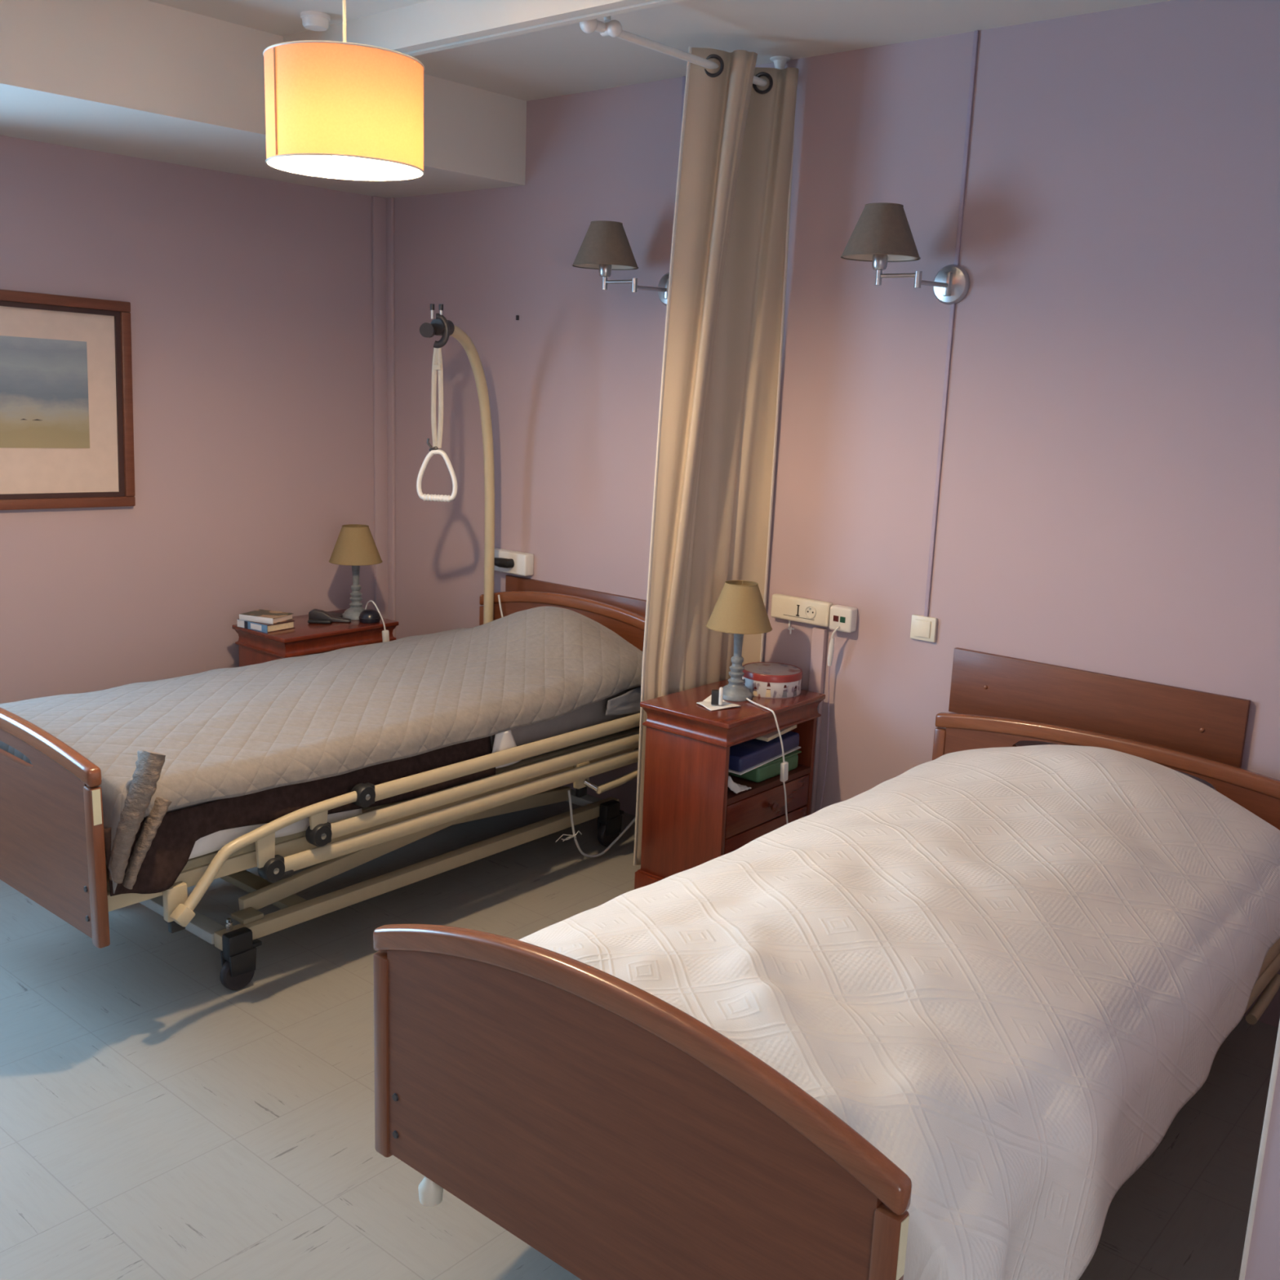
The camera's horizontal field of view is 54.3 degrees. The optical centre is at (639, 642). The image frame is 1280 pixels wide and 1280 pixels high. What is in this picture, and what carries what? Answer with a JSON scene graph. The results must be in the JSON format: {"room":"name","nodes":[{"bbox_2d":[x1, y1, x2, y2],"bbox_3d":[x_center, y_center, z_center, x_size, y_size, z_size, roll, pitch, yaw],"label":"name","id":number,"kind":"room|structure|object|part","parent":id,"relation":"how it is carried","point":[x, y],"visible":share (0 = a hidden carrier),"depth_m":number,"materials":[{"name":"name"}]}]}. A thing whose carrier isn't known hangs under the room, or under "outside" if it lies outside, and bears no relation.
{"room":"hospital room","nodes":[
{"label":"hospital room","id":0,"kind":"room"},
{"bbox_2d":[0,135,374,703],"bbox_3d":[-2.807,-0.486,3.289,0.200,2.503,5.200,12,16,39],"label":"wall","id":1,"kind":"structure","parent":0,"point":[250,298],"depth_m":4.50,"materials":[{"name":"purple paint"}]},
{"bbox_2d":[0,288,135,510],"bbox_3d":[-2.009,-0.770,3.997,0.028,0.690,0.796,12,14,39],"label":"framed picture","id":2,"kind":"object","parent":1,"relation":"attached to","point":[67,429],"visible":1,"depth_m":4.13,"materials":[{"name":"brown wood"}]},
{"bbox_2d":[0,0,526,198],"bbox_3d":[-2.391,-1.491,2.748,0.786,0.283,5.200,12,16,39],"label":"ceiling beam","id":3,"kind":"structure","parent":1,"relation":"attached to","point":[144,79],"depth_m":3.55,"materials":[{"name":"white paint"}]},
{"bbox_2d":[371,195,395,637],"bbox_3d":[-1.056,-0.673,5.161,0.050,2.220,0.075,12,16,39],"label":"trim","id":4,"kind":"structure","parent":1,"relation":"attached to","point":[382,208],"depth_m":5.10,"materials":[{"name":"purple paint"}]},
{"bbox_2d":[0,800,1278,1279],"bbox_3d":[-0.630,1.262,1.722,6.050,0.100,5.500,12,16,39],"label":"floor","id":5,"kind":"structure","parent":0,"point":[160,1119],"depth_m":2.68,"materials":[{"name":"plastic"}]},
{"bbox_2d":[231,608,398,666],"bbox_3d":[-1.215,0.232,4.731,0.343,0.618,0.510,12,16,39],"label":"nightstand","id":6,"kind":"object","parent":5,"relation":"on","point":[255,647],"visible":0.21,"depth_m":4.55,"materials":[{"name":"brown wood"}]},
{"bbox_3d":[-1.369,0.257,4.561,0.298,0.458,0.018,12,16,39],"label":"panel","id":7,"kind":"part","parent":6,"relation":"part of","materials":[{"name":"brown wood"}]},
{"bbox_2d":[237,618,294,632],"bbox_3d":[-1.365,-0.067,4.557,0.164,0.028,0.127,10,14,33],"label":"book","id":8,"kind":"object","parent":6,"relation":"on","point":[288,624],"visible":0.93,"depth_m":4.51,"materials":[{"name":"blue paper"}]},
{"bbox_2d":[239,608,293,624],"bbox_3d":[-1.365,-0.093,4.560,0.150,0.021,0.118,7,13,21],"label":"book","id":9,"kind":"object","parent":8,"relation":"on","point":[260,615],"visible":1,"depth_m":4.53,"materials":[{"name":"white paper"}]},
{"bbox_2d":[307,608,351,623],"bbox_3d":[-1.167,-0.096,4.685,0.155,0.045,0.070,2,12,-3],"label":"case","id":10,"kind":"object","parent":6,"relation":"on","point":[315,615],"visible":1,"depth_m":4.68,"materials":[{"name":"grey plastic"}]},
{"bbox_3d":[-1.197,-0.078,4.669,0.086,0.012,0.034,2,12,-3],"label":"case lid","id":11,"kind":"part","parent":10,"relation":"part of","materials":[{"name":"black plastic"}]},
{"bbox_2d":[325,611,342,617],"bbox_3d":[-1.195,-0.105,4.806,0.120,0.010,0.070,6,13,17],"label":"case","id":12,"kind":"object","parent":6,"relation":"on","point":[334,614],"visible":0.16,"depth_m":4.80,"materials":[{"name":"grey plastic"}]},
{"bbox_2d":[328,524,389,642],"bbox_3d":[-1.057,-0.154,4.758,0.281,0.572,0.200,12,16,39],"label":"table lamp","id":13,"kind":"object","parent":6,"relation":"on","point":[355,546],"visible":0.91,"depth_m":4.69,"materials":[{"name":"white fabric"}]},
{"bbox_3d":[-1.079,-0.373,4.738,0.197,0.134,0.197,12,16,39],"label":"lamp shade","id":14,"kind":"part","parent":13,"relation":"part of","materials":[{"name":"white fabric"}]},
{"bbox_3d":[-1.012,-0.011,4.734,0.128,0.306,0.041,12,16,39],"label":"cord","id":15,"kind":"part","parent":13,"relation":"part of","materials":[{"name":"white plastic"}]},
{"bbox_2d":[382,630,389,642],"bbox_3d":[-0.958,-0.017,4.702,0.016,0.057,0.027,12,16,39],"label":"switch","id":16,"kind":"object","parent":13,"relation":"attached to","point":[385,636],"depth_m":4.69,"materials":[{"name":"white plastic"}]},
{"bbox_2d":[359,608,380,623],"bbox_3d":[-1.023,-0.100,4.724,0.083,0.048,0.083,12,16,39],"label":"round clock","id":17,"kind":"object","parent":6,"relation":"on","point":[368,615],"visible":0.98,"depth_m":4.70,"materials":[{"name":"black plastic"}]},
{"bbox_2d":[0,591,645,990],"bbox_3d":[-0.900,0.357,3.795,1.060,0.787,2.038,12,16,39],"label":"hospital bed","id":18,"kind":"object","parent":5,"relation":"on","point":[52,851],"visible":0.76,"depth_m":3.22,"materials":[{"name":"brown wood"}]},
{"bbox_3d":[-1.546,0.387,3.021,0.912,0.403,0.018,12,16,39],"label":"footboard","id":19,"kind":"part","parent":18,"relation":"part of","materials":[{"name":"brown wood"}]},
{"bbox_3d":[-1.538,0.194,2.979,0.980,0.079,0.032,12,16,39],"label":"rail","id":20,"kind":"part","parent":18,"relation":"part of","materials":[{"name":"brown wood"}]},
{"bbox_3d":[-1.309,0.704,3.389,0.618,0.030,0.050,12,16,39],"label":"cross rail","id":21,"kind":"part","parent":18,"relation":"part of","materials":[{"name":"grey metal"}]},
{"bbox_3d":[-1.150,0.671,3.573,0.618,0.022,0.060,12,16,39],"label":"cross rail","id":22,"kind":"part","parent":18,"relation":"part of","materials":[{"name":"metal"}]},
{"bbox_3d":[-0.905,0.498,3.016,0.012,0.090,0.052,12,16,39],"label":"link plate","id":23,"kind":"part","parent":18,"relation":"part of","materials":[{"name":"beige metal"}]},
{"bbox_3d":[-0.805,0.447,3.124,0.012,0.047,0.052,12,16,39],"label":"link plate","id":24,"kind":"part","parent":18,"relation":"part of","materials":[{"name":"beige metal"}]},
{"bbox_3d":[-0.661,0.564,3.731,0.026,0.155,1.203,12,16,39],"label":"lifting arm","id":25,"kind":"part","parent":18,"relation":"part of","materials":[{"name":"beige metal"}]},
{"bbox_2d":[143,685,640,818],"bbox_3d":[-0.890,0.252,3.779,0.890,0.170,1.850,12,16,39],"label":"mattress","id":26,"kind":"object","parent":18,"relation":"on","point":[592,714],"visible":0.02,"depth_m":3.87,"materials":[{"name":"brown fabric"}]},
{"bbox_2d":[188,808,362,858],"bbox_3d":[-0.904,0.452,3.094,0.013,0.076,0.520,12,16,39],"label":"sheet","id":27,"kind":"object","parent":26,"relation":"on","point":[214,842],"visible":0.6,"depth_m":3.02,"materials":[{"name":"white fabric"}]},
{"bbox_2d":[103,736,495,896],"bbox_3d":[-0.800,0.421,3.182,0.039,0.177,1.155,12,16,39],"label":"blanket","id":28,"kind":"object","parent":26,"relation":"on","point":[171,849],"visible":0.68,"depth_m":3.04,"materials":[{"name":"fabric"}]},
{"bbox_2d":[0,606,643,893],"bbox_3d":[-0.888,0.176,3.723,1.054,0.416,1.918,12,16,39],"label":"quilt","id":29,"kind":"object","parent":26,"relation":"on","point":[158,747],"visible":0.96,"depth_m":3.41,"materials":[{"name":"white fabric"}]},
{"bbox_3d":[-0.656,0.550,3.797,0.026,0.155,1.273,12,16,39],"label":"lifting arm","id":30,"kind":"part","parent":18,"relation":"part of","materials":[{"name":"beige metal"}]},
{"bbox_3d":[-0.578,0.658,3.736,0.040,0.040,1.520,12,16,39],"label":"rail","id":31,"kind":"part","parent":18,"relation":"part of","materials":[{"name":"beige metal"}]},
{"bbox_2d":[416,303,494,624],"bbox_3d":[-0.614,-0.469,4.421,0.134,1.386,0.451,9,14,28],"label":"bed trapeze","id":32,"kind":"object","parent":18,"relation":"attached to","point":[440,326],"visible":0.98,"depth_m":4.35,"materials":[{"name":"beige metal"}]},
{"bbox_3d":[-0.702,-1.031,4.127,0.048,0.048,0.028,3,12,6],"label":"knob","id":33,"kind":"part","parent":32,"relation":"part of","materials":[{"name":"grey plastic"}]},
{"bbox_3d":[-0.422,0.397,3.575,0.024,0.163,1.420,12,16,39],"label":"rail","id":34,"kind":"part","parent":18,"relation":"part of","materials":[{"name":"beige metal"}]},
{"bbox_2d":[497,595,503,617],"bbox_3d":[-0.520,-0.098,4.691,0.033,0.161,0.010,8,13,24],"label":"cable","id":35,"kind":"object","parent":18,"relation":"hanging from","point":[499,597],"visible":0.56,"depth_m":4.68,"materials":[{"name":"white plastic"}]},
{"bbox_2d":[491,729,521,768],"bbox_3d":[-0.386,0.307,3.634,0.017,0.108,0.130,12,16,39],"label":"sheet","id":36,"kind":"object","parent":18,"relation":"attached to","point":[503,740],"visible":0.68,"depth_m":3.61,"materials":[{"name":"white fabric"}]},
{"bbox_3d":[-0.237,-0.114,4.475,0.970,0.101,0.032,12,16,39],"label":"rail","id":37,"kind":"part","parent":18,"relation":"part of","materials":[{"name":"brown wood"}]},
{"bbox_3d":[-0.244,0.072,4.514,0.902,0.409,0.018,12,16,39],"label":"headboard","id":38,"kind":"part","parent":18,"relation":"part of","materials":[{"name":"brown wood"}]},
{"bbox_3d":[-0.372,0.509,4.472,0.618,0.030,0.050,12,16,39],"label":"cross rail","id":39,"kind":"part","parent":18,"relation":"part of","materials":[{"name":"grey metal"}]},
{"bbox_2d":[604,686,640,715],"bbox_3d":[-0.010,0.195,4.049,0.024,0.093,0.301,11,15,36],"label":"underblanket","id":40,"kind":"object","parent":18,"relation":"on","point":[628,703],"visible":0.58,"depth_m":3.99,"materials":[{"name":"grey fabric"}]},
{"bbox_2d":[555,790,635,857],"bbox_3d":[-0.046,0.574,4.138,0.530,0.264,0.078,-5,14,-31],"label":"power cable","id":41,"kind":"object","parent":5,"relation":"on","point":[568,791],"visible":0.74,"depth_m":4.07,"materials":[{"name":"white plastic"}]},
{"bbox_2d":[634,679,825,889],"bbox_3d":[0.283,0.473,3.863,0.343,0.618,0.510,12,16,39],"label":"nightstand","id":42,"kind":"object","parent":5,"relation":"on","point":[691,818],"visible":0.59,"depth_m":3.70,"materials":[{"name":"brown wood"}]},
{"bbox_3d":[0.129,0.499,3.694,0.298,0.458,0.018,12,16,39],"label":"panel","id":43,"kind":"part","parent":42,"relation":"part of","materials":[{"name":"brown wood"}]},
{"bbox_2d":[696,694,741,711],"bbox_3d":[0.231,0.176,3.700,0.108,0.024,0.088,-5,14,-31],"label":"paper napkin","id":44,"kind":"object","parent":42,"relation":"on","point":[706,703],"visible":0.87,"depth_m":3.69,"materials":[{"name":"white paper"}]},
{"bbox_2d":[711,687,723,705],"bbox_3d":[0.228,0.158,3.684,0.035,0.053,0.020,5,12,12],"label":"plug adapter","id":45,"kind":"object","parent":44,"relation":"on","point":[717,695],"visible":1,"depth_m":3.68,"materials":[{"name":"black plastic"}]},
{"bbox_2d":[727,775,751,793],"bbox_3d":[0.276,0.411,3.673,0.077,0.042,0.077,12,16,39],"label":"tissue","id":46,"kind":"object","parent":42,"relation":"on","point":[735,788],"visible":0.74,"depth_m":3.65,"materials":[{"name":"white paper"}]},
{"bbox_2d":[706,580,788,823],"bbox_3d":[0.378,0.304,3.802,0.394,0.963,0.237,4,12,10],"label":"table lamp","id":47,"kind":"object","parent":42,"relation":"on","point":[740,610],"visible":0.89,"depth_m":3.70,"materials":[{"name":"white fabric"}]},
{"bbox_3d":[0.301,-0.111,3.751,0.197,0.134,0.197,12,16,39],"label":"lamp shade","id":48,"kind":"part","parent":47,"relation":"part of","materials":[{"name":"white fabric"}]},
{"bbox_3d":[0.467,0.481,3.811,0.291,0.620,0.141,-1,13,-17],"label":"cord","id":49,"kind":"part","parent":47,"relation":"part of","materials":[{"name":"white plastic"}]},
{"bbox_2d":[780,760,788,782],"bbox_3d":[0.430,0.387,3.725,0.019,0.063,0.032,12,16,39],"label":"switch","id":50,"kind":"object","parent":47,"relation":"attached to","point":[784,765],"depth_m":3.72,"materials":[{"name":"white plastic"}]},
{"bbox_2d":[728,750,801,782],"bbox_3d":[0.363,0.369,3.864,0.175,0.058,0.228,12,16,39],"label":"storage box","id":51,"kind":"object","parent":42,"relation":"on","point":[771,769],"visible":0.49,"depth_m":3.78,"materials":[{"name":"green plastic"}]},
{"bbox_2d":[728,730,800,774],"bbox_3d":[0.329,0.320,3.808,0.180,0.067,0.319,12,16,39],"label":"storage box","id":52,"kind":"object","parent":51,"relation":"on","point":[745,757],"visible":0.46,"depth_m":3.73,"materials":[{"name":"blue plastic"}]},
{"bbox_2d":[755,724,796,741],"bbox_3d":[0.382,0.266,3.835,0.132,0.022,0.172,11,15,36],"label":"notebook","id":53,"kind":"object","parent":52,"relation":"on","point":[768,737],"visible":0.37,"depth_m":3.77,"materials":[{"name":"white paper"}]},
{"bbox_3d":[0.364,0.343,3.859,0.175,0.005,0.228,12,16,39],"label":"lid","id":54,"kind":"part","parent":51,"relation":"part of","materials":[{"name":"green plastic"}]},
{"bbox_3d":[0.380,0.620,3.806,0.018,0.154,0.434,12,16,39],"label":"drawer","id":55,"kind":"part","parent":42,"relation":"part of","materials":[{"name":"brown wood"}]},
{"bbox_3d":[0.385,0.492,3.779,0.018,0.100,0.434,12,16,39],"label":"drawer","id":56,"kind":"part","parent":42,"relation":"part of","materials":[{"name":"brown wood"}]},
{"bbox_2d":[726,764,810,805],"bbox_3d":[0.285,0.409,3.850,0.286,0.018,0.442,12,16,39],"label":"shelf","id":57,"kind":"object","parent":42,"relation":"attached to","point":[802,773],"depth_m":3.76,"materials":[{"name":"brown wood"}]},
{"bbox_2d":[742,662,802,698],"bbox_3d":[0.410,0.117,3.899,0.191,0.072,0.191,12,16,39],"label":"tin","id":58,"kind":"object","parent":42,"relation":"on","point":[775,680],"visible":0.91,"depth_m":3.83,"materials":[{"name":"multicoloured metal"}]},
{"bbox_3d":[0.411,0.083,3.891,0.179,0.002,0.179,12,16,39],"label":"lid panel","id":59,"kind":"part","parent":58,"relation":"part of","materials":[{"name":"metal"}]},
{"bbox_3d":[0.411,0.093,3.893,0.191,0.022,0.191,12,16,39],"label":"lid","id":60,"kind":"part","parent":58,"relation":"part of","materials":[{"name":"red metal"}]},
{"bbox_3d":[0.402,0.496,3.764,0.029,0.028,0.028,12,16,39],"label":"knob","id":61,"kind":"part","parent":42,"relation":"part of","materials":[{"name":"brown wood"}]},
{"bbox_3d":[0.427,0.436,4.039,0.298,0.458,0.018,12,16,39],"label":"panel","id":62,"kind":"part","parent":42,"relation":"part of","materials":[{"name":"brown wood"}]},
{"bbox_2d":[373,712,1279,1279],"bbox_3d":[0.587,0.695,2.569,1.032,0.745,2.053,12,16,39],"label":"hospital bed","id":63,"kind":"object","parent":5,"relation":"on","point":[615,1133],"visible":0.45,"depth_m":1.79,"materials":[{"name":"brown wood"}]},
{"bbox_3d":[-0.067,0.722,1.802,0.916,0.454,0.018,12,16,39],"label":"footboard","id":64,"kind":"part","parent":63,"relation":"part of","materials":[{"name":"brown wood"}]},
{"bbox_3d":[-0.059,0.528,1.761,0.984,0.129,0.032,12,16,39],"label":"rail","id":65,"kind":"part","parent":63,"relation":"part of","materials":[{"name":"brown wood"}]},
{"bbox_3d":[1.239,0.286,3.271,1.010,0.079,0.032,12,16,39],"label":"rail","id":66,"kind":"part","parent":63,"relation":"part of","materials":[{"name":"brown wood"}]},
{"bbox_3d":[1.233,0.455,3.307,0.942,0.352,0.018,12,16,39],"label":"headboard","id":67,"kind":"part","parent":63,"relation":"part of","materials":[{"name":"brown wood"}]},
{"bbox_3d":[1.050,0.756,2.367,0.024,0.163,1.420,12,16,39],"label":"rail","id":68,"kind":"part","parent":63,"relation":"part of","materials":[{"name":"brown wood"}]},
{"bbox_2d":[146,0,1172,101],"bbox_3d":[-0.533,-1.283,1.180,6.050,0.100,5.500,12,16,39],"label":"ceiling","id":69,"kind":"structure","parent":0,"point":[563,60],"depth_m":3.44,"materials":[{"name":"white paint"}]},
{"bbox_2d":[300,10,330,31],"bbox_3d":[-0.893,-1.708,3.436,0.080,0.034,0.080,12,16,39],"label":"smoke detector","id":70,"kind":"object","parent":69,"relation":"attached to","point":[313,20],"visible":1,"depth_m":3.41,"materials":[{"name":"white plastic"}]},
{"bbox_2d":[262,0,424,181],"bbox_3d":[-0.587,-1.230,2.481,0.314,0.548,0.314,12,16,39],"label":"pendant lamp","id":71,"kind":"object","parent":69,"relation":"hanging from","point":[341,110],"visible":1,"depth_m":2.39,"materials":[{"name":"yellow fabric"}]},
{"bbox_3d":[-0.584,-1.321,2.462,0.007,0.301,0.007,12,16,39],"label":"cord","id":72,"kind":"part","parent":71,"relation":"part of","materials":[{"name":"beige plastic"}]},
{"bbox_3d":[-0.596,-1.002,2.530,0.064,0.067,0.064,12,16,39],"label":"bulb","id":73,"kind":"part","parent":71,"relation":"part of","materials":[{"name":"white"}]},
{"bbox_2d":[579,15,790,86],"bbox_3d":[0.152,-1.624,3.409,0.071,0.109,0.878,12,16,39],"label":"curtain rod","id":74,"kind":"object","parent":69,"relation":"hanging from","point":[613,28],"visible":0.61,"depth_m":3.27,"materials":[{"name":"white plastic"}]},
{"bbox_3d":[0.165,-1.601,3.442,0.021,0.021,0.812,12,16,39],"label":"rod","id":75,"kind":"part","parent":74,"relation":"part of","materials":[{"name":"white plastic"}]},
{"bbox_2d":[633,46,799,866],"bbox_3d":[0.233,-0.486,3.831,0.188,2.422,0.428,12,16,39],"label":"curtain","id":76,"kind":"object","parent":74,"relation":"hanging from","point":[719,399],"visible":0.75,"depth_m":3.77,"materials":[{"name":"beige fabric"}]},
{"bbox_2d":[393,0,1279,1027],"bbox_3d":[0.489,-0.513,4.003,4.308,2.503,0.150,12,16,39],"label":"wall","id":77,"kind":"structure","parent":0,"point":[1108,501],"depth_m":3.52,"materials":[{"name":"purple paint"}]},
{"bbox_2d":[494,547,533,576],"bbox_3d":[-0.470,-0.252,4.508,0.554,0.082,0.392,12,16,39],"label":"wall socket","id":78,"kind":"object","parent":77,"relation":"attached to","point":[521,563],"visible":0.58,"depth_m":4.47,"materials":[{"name":"white plastic"}]},
{"bbox_2d":[505,574,646,617],"bbox_3d":[-0.211,-0.101,4.568,0.800,0.190,0.023,12,16,39],"label":"wall panel","id":79,"kind":"object","parent":77,"relation":"attached to","point":[513,583],"visible":0.06,"depth_m":4.56,"materials":[{"name":"brown wood"}]},
{"bbox_2d":[572,220,669,305],"bbox_3d":[-0.055,-1.229,4.064,0.350,0.248,0.216,-5,14,-32],"label":"wall lamp","id":80,"kind":"object","parent":77,"relation":"attached to","point":[605,246],"visible":0.96,"depth_m":3.96,"materials":[{"name":"grey fabric"}]},
{"bbox_3d":[-0.110,-1.278,4.016,0.212,0.134,0.212,12,16,39],"label":"lamp shade","id":81,"kind":"part","parent":80,"relation":"part of","materials":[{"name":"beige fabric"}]},
{"bbox_3d":[-0.065,-1.159,4.016,0.109,0.013,0.011,8,13,26],"label":"arm","id":82,"kind":"part","parent":80,"relation":"part of","materials":[{"name":"silver metal"}]},
{"bbox_3d":[0.034,-1.146,4.046,0.146,0.014,0.012,-10,17,-44],"label":"arm","id":83,"kind":"part","parent":80,"relation":"part of","materials":[{"name":"silver metal"}]},
{"bbox_3d":[0.098,-1.162,4.110,0.108,0.108,0.022,12,16,39],"label":"plate","id":84,"kind":"part","parent":80,"relation":"part of","materials":[{"name":"silver metal"}]},
{"bbox_2d":[680,75,685,139],"bbox_3d":[0.112,-1.016,4.134,0.012,1.603,0.007,12,16,39],"label":"trim","id":85,"kind":"structure","parent":77,"relation":"attached to","point":[683,77],"depth_m":3.98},
{"bbox_2d":[787,620,794,634],"bbox_3d":[0.479,-0.047,3.978,0.015,0.042,0.032,-3,13,-23],"label":"wall hook","id":86,"kind":"object","parent":77,"relation":"attached to","point":[789,628],"visible":1,"depth_m":3.98,"materials":[{"name":"white plastic"}]},
{"bbox_2d":[770,593,832,626],"bbox_3d":[0.507,-0.101,3.937,0.216,0.076,0.037,12,16,39],"label":"strip","id":87,"kind":"object","parent":77,"relation":"attached to","point":[806,611],"visible":0.96,"depth_m":3.92,"materials":[{"name":"beige plastic"}]},
{"bbox_2d":[804,605,816,618],"bbox_3d":[0.532,-0.094,3.899,0.041,0.041,0.004,12,16,39],"label":"socket","id":88,"kind":"object","parent":87,"relation":"attached to","point":[810,611],"depth_m":3.90,"materials":[{"name":"beige plastic"}]},
{"bbox_2d":[808,626,827,814],"bbox_3d":[0.549,0.355,3.993,0.045,0.815,0.022,12,16,39],"label":"trim","id":89,"kind":"structure","parent":77,"relation":"attached to","point":[820,635],"depth_m":3.93,"materials":[{"name":"purple paint"}]},
{"bbox_2d":[819,604,857,809],"bbox_3d":[0.608,0.223,3.893,0.078,0.676,0.061,12,16,39],"label":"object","id":90,"kind":"object","parent":77,"relation":"attached to","point":[842,618],"visible":0.96,"depth_m":3.83,"materials":[{"name":"white plastic"}]},
{"bbox_2d":[840,202,969,304],"bbox_3d":[0.711,-1.063,3.431,0.350,0.248,0.216,-5,14,-32],"label":"wall lamp","id":91,"kind":"object","parent":77,"relation":"attached to","point":[882,234],"visible":1,"depth_m":3.35,"materials":[{"name":"grey fabric"}]},
{"bbox_3d":[0.656,-1.112,3.384,0.212,0.134,0.212,12,16,39],"label":"lamp shade","id":92,"kind":"part","parent":91,"relation":"part of","materials":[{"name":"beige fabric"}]},
{"bbox_3d":[0.701,-0.994,3.384,0.109,0.013,0.011,8,13,26],"label":"arm","id":93,"kind":"part","parent":91,"relation":"part of","materials":[{"name":"silver metal"}]},
{"bbox_3d":[0.800,-0.980,3.414,0.146,0.014,0.012,-10,17,-44],"label":"arm","id":94,"kind":"part","parent":91,"relation":"part of","materials":[{"name":"silver metal"}]},
{"bbox_3d":[0.864,-0.996,3.478,0.108,0.108,0.022,12,16,39],"label":"plate","id":95,"kind":"part","parent":91,"relation":"part of","materials":[{"name":"silver metal"}]},
{"bbox_2d":[910,614,937,642],"bbox_3d":[0.834,-0.040,3.678,0.080,0.072,0.019,12,16,39],"label":"light switch","id":96,"kind":"object","parent":77,"relation":"attached to","point":[922,628],"visible":1,"depth_m":3.67,"materials":[{"name":"beige plastic"}]},
{"bbox_2d":[924,30,978,616],"bbox_3d":[0.871,-0.853,3.507,0.012,1.603,0.007,12,16,39],"label":"trim","id":97,"kind":"structure","parent":77,"relation":"attached to","point":[975,32],"depth_m":3.50,"materials":[{"name":"plastic"}]},
{"bbox_2d":[948,647,1250,768],"bbox_3d":[1.214,0.174,3.386,0.800,0.190,0.023,12,16,39],"label":"wall panel","id":98,"kind":"object","parent":77,"relation":"attached to","point":[1211,726],"visible":0.94,"depth_m":3.35,"materials":[{"name":"brown wood"}]},
{"bbox_2d":[1244,1058,1279,1279],"bbox_3d":[2.083,0.094,1.435,1.942,2.503,1.800,12,16,39],"label":"wall","id":99,"kind":"structure","parent":0,"point":[1264,1256],"depth_m":1.49,"materials":[{"name":"purple paint"}]},
{"bbox_2d":[283,0,685,56],"bbox_3d":[0.159,-1.482,2.727,3.122,0.102,0.070,12,16,39],"label":"ceiling beam","id":100,"kind":"structure","parent":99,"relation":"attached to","point":[433,25],"depth_m":3.21,"materials":[{"name":"white paint"}]},
{"bbox_2d":[1239,1020,1279,1279],"bbox_3d":[0.762,0.058,1.370,0.006,2.503,0.006,12,16,39],"label":"trim","id":101,"kind":"structure","parent":99,"relation":"attached to","point":[1277,1053],"depth_m":1.49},
{"bbox_3d":[0.588,0.614,2.567,0.890,0.166,1.850,12,16,39],"label":"mattress","id":102,"kind":"object","parent":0,"visible":0},
{"bbox_2d":[517,744,1279,1279],"bbox_3d":[0.607,0.718,2.557,1.108,0.700,1.963,12,16,39],"label":"bedspread","id":103,"kind":"object","parent":102,"relation":"on","point":[1010,971],"visible":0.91,"depth_m":2.11,"materials":[{"name":"white fabric"}]}
]}

